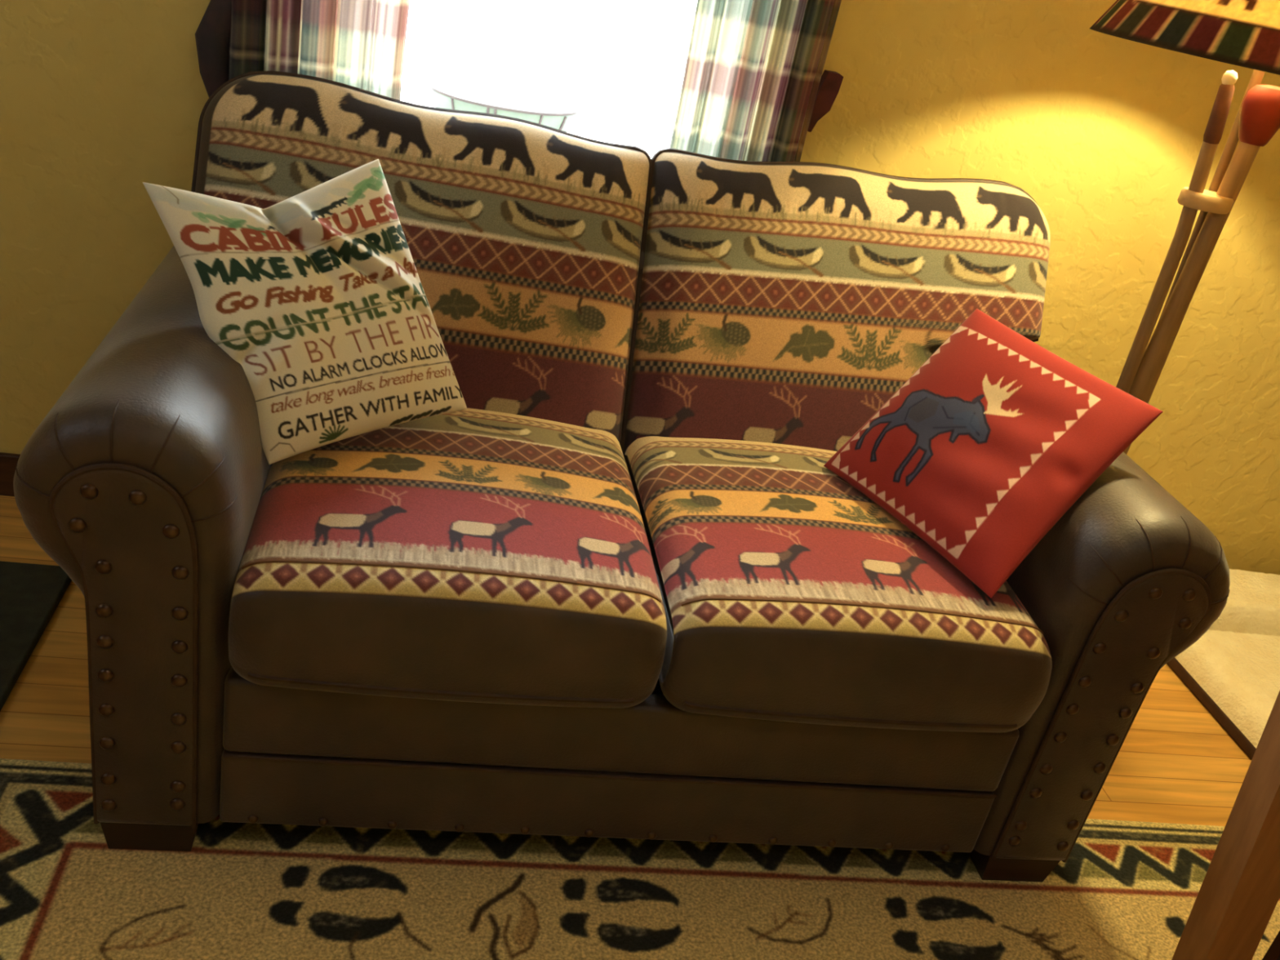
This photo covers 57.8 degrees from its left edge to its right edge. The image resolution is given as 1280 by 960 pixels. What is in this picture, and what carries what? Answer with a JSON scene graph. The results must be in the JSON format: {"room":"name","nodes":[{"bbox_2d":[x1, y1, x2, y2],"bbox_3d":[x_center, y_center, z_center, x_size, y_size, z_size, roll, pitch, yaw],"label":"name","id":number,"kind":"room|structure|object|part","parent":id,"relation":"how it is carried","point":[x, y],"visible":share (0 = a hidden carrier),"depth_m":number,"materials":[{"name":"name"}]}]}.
{"room":"living room","nodes":[
{"label":"living room","id":0,"kind":"room"},
{"bbox_2d":[0,495,1251,826],"bbox_3d":[0.258,1.159,1.284,5.800,0.100,4.220,6,27,-12],"label":"floor","id":1,"kind":"structure","parent":0,"point":[1175,763],"depth_m":2.48,"materials":[{"name":"brown wood"}]},
{"bbox_2d":[0,560,71,711],"bbox_3d":[-1.659,0.268,2.117,1.022,0.022,0.550,6,27,-12],"label":"floor mat","id":2,"kind":"object","parent":1,"relation":"on","point":[30,593],"visible":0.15,"depth_m":2.30,"materials":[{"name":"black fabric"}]},
{"bbox_2d":[13,71,1230,881],"bbox_3d":[-0.005,-0.015,2.157,1.879,1.095,1.013,6,27,-12],"label":"loveseat","id":3,"kind":"object","parent":1,"relation":"on","point":[628,588],"visible":0.84,"depth_m":1.91,"materials":[{"name":"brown fabric"}]},
{"bbox_3d":[-0.734,0.255,1.669,0.185,0.626,0.022,6,27,-12],"label":"panel","id":4,"kind":"part","parent":3,"relation":"part of","materials":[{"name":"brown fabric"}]},
{"bbox_3d":[-0.799,0.007,2.057,0.298,0.696,0.931,6,27,-12],"label":"arm","id":5,"kind":"part","parent":3,"relation":"part of","materials":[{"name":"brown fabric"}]},
{"bbox_2d":[142,159,466,464],"bbox_3d":[-0.512,-0.282,1.887,0.502,0.423,0.256,-8,32,-34],"label":"throw pillow","id":6,"kind":"object","parent":3,"relation":"on","point":[317,294],"visible":1,"depth_m":1.85,"materials":[{"name":"fabric"}]},
{"bbox_2d":[195,74,648,443],"bbox_3d":[-0.426,-0.385,2.247,0.851,0.635,0.379,6,27,-12],"label":"cushion","id":7,"kind":"object","parent":3,"relation":"on","point":[527,242],"depth_m":2.20,"materials":[{"name":"multicoloured fabric"}]},
{"bbox_2d":[227,408,666,708],"bbox_3d":[-0.315,0.085,1.987,0.639,0.222,0.705,6,27,-12],"label":"seat cushion","id":8,"kind":"object","parent":3,"relation":"on","point":[508,556],"depth_m":1.74,"materials":[{"name":"multicoloured fabric"}]},
{"bbox_3d":[-0.009,0.477,1.927,1.304,0.281,0.048,6,27,-12],"label":"rail","id":9,"kind":"part","parent":3,"relation":"part of","materials":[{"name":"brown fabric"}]},
{"bbox_3d":[-0.071,-0.162,2.547,1.600,0.760,0.150,6,27,-12],"label":"frame","id":10,"kind":"part","parent":3,"relation":"part of","materials":[{"name":"brown leather"}]},
{"bbox_2d":[623,151,1050,457],"bbox_3d":[0.427,-0.305,2.425,0.883,0.654,0.388,6,27,-12],"label":"cushion","id":11,"kind":"object","parent":3,"relation":"on","point":[780,305],"depth_m":2.32,"materials":[{"name":"multicoloured fabric"}]},
{"bbox_2d":[624,435,1052,733],"bbox_3d":[0.319,0.152,2.119,0.639,0.222,0.705,6,27,-12],"label":"seat cushion","id":12,"kind":"object","parent":3,"relation":"on","point":[788,593],"depth_m":1.86,"materials":[{"name":"multicoloured fabric"}]},
{"bbox_2d":[823,308,1163,598],"bbox_3d":[0.595,-0.086,2.074,0.349,0.340,0.461,-11,34,-39],"label":"throw pillow","id":13,"kind":"object","parent":3,"relation":"on","point":[994,437],"visible":1,"depth_m":2.02,"materials":[{"name":"red fabric"}]},
{"bbox_3d":[0.741,0.169,2.378,0.298,0.696,0.931,6,27,-12],"label":"arm","id":14,"kind":"part","parent":3,"relation":"part of","materials":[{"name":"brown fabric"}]},
{"bbox_3d":[0.786,0.416,1.986,0.185,0.626,0.022,6,27,-12],"label":"panel","id":15,"kind":"part","parent":3,"relation":"part of","materials":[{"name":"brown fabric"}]},
{"bbox_2d":[0,758,1279,959],"bbox_3d":[0.216,0.875,1.704,2.590,0.010,1.178,6,27,-12],"label":"area rug","id":16,"kind":"object","parent":1,"relation":"on","point":[1124,890],"visible":0.6,"depth_m":1.92,"materials":[{"name":"fabric"}]},
{"bbox_2d":[1171,690,1279,959],"bbox_3d":[1.296,0.718,1.578,0.910,0.775,0.550,6,27,-12],"label":"side table","id":17,"kind":"object","parent":16,"relation":"on","point":[1238,895],"visible":1,"depth_m":1.71,"materials":[{"name":"brown wood"}]},
{"bbox_3d":[1.270,0.652,1.785,0.570,0.500,0.020,6,27,-12],"label":"panel","id":18,"kind":"part","parent":17,"relation":"part of","materials":[{"name":"brown wood"}]},
{"bbox_2d":[1089,0,1279,453],"bbox_3d":[1.011,-0.249,2.350,0.600,1.712,0.600,6,27,-12],"label":"floor lamp","id":19,"kind":"object","parent":1,"relation":"on","point":[1246,33],"visible":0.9,"depth_m":2.09,"materials":[{"name":"brown wood"}]},
{"bbox_3d":[1.143,-0.876,2.035,0.600,0.285,0.600,6,27,-12],"label":"lamp shade","id":20,"kind":"part","parent":19,"relation":"part of","materials":[{"name":"multicoloured fabric"}]},
{"bbox_3d":[1.046,-0.713,2.058,0.025,0.027,0.025,6,27,-12],"label":"knob","id":21,"kind":"part","parent":19,"relation":"part of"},
{"bbox_2d":[1166,568,1279,759],"bbox_3d":[1.808,0.478,2.975,0.875,0.177,0.680,6,27,-12],"label":"rug","id":22,"kind":"object","parent":1,"relation":"on","point":[1233,669],"visible":0.62,"depth_m":2.90,"materials":[{"name":"beige fabric"}]},
{"bbox_3d":[1.801,0.498,2.979,0.862,0.077,0.650,6,27,-12],"label":"mattress","id":23,"kind":"part","parent":22,"relation":"part of","materials":[{"name":"beige fabric"}]},
{"bbox_2d":[0,0,1279,574],"bbox_3d":[0.219,-0.910,2.517,5.800,2.432,0.120,6,27,-12],"label":"wall","id":24,"kind":"structure","parent":0,"point":[100,100],"depth_m":2.57,"materials":[{"name":"yellow paint"}]},
{"bbox_2d":[0,452,20,496],"bbox_3d":[0.013,0.142,2.971,5.600,0.107,0.016,6,27,-12],"label":"baseboard","id":25,"kind":"structure","parent":24,"relation":"attached to","point":[8,461],"depth_m":2.65,"materials":[{"name":"brown wood"}]},
{"bbox_3d":[-0.044,-1.678,1.951,1.500,0.023,0.082,6,27,-12],"label":"curtain rod","id":26,"kind":"object","parent":24,"relation":"attached to","visible":0},
{"bbox_2d":[195,0,409,100],"bbox_3d":[-0.626,-1.008,2.185,0.401,1.560,0.072,8,26,-7],"label":"curtain","id":27,"kind":"object","parent":26,"relation":"hanging from","point":[361,44],"visible":0.19,"depth_m":2.25,"materials":[{"name":"fabric"}]},
{"bbox_2d":[669,0,843,161],"bbox_3d":[0.277,-0.912,2.373,0.345,1.560,0.064,4,27,-16],"label":"curtain","id":28,"kind":"object","parent":26,"relation":"hanging from","point":[753,86],"visible":0.3,"depth_m":2.40,"materials":[{"name":"fabric"}]},
{"label":"outside","id":29,"kind":"structure","parent":0,"visible":0},
{"bbox_2d":[400,0,697,159],"bbox_3d":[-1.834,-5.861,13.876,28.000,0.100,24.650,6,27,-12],"label":"window","id":30,"kind":"structure","parent":29,"point":[621,64],"depth_m":9.34,"materials":[{"name":"glass"}]},
{"bbox_2d":[429,84,578,132],"bbox_3d":[-0.746,-1.983,6.305,0.806,0.183,0.370,6,27,-12],"label":"table","id":31,"kind":"object","parent":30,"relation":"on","point":[557,117],"visible":0.57,"depth_m":6.19,"materials":[{"name":"white"}]}
]}

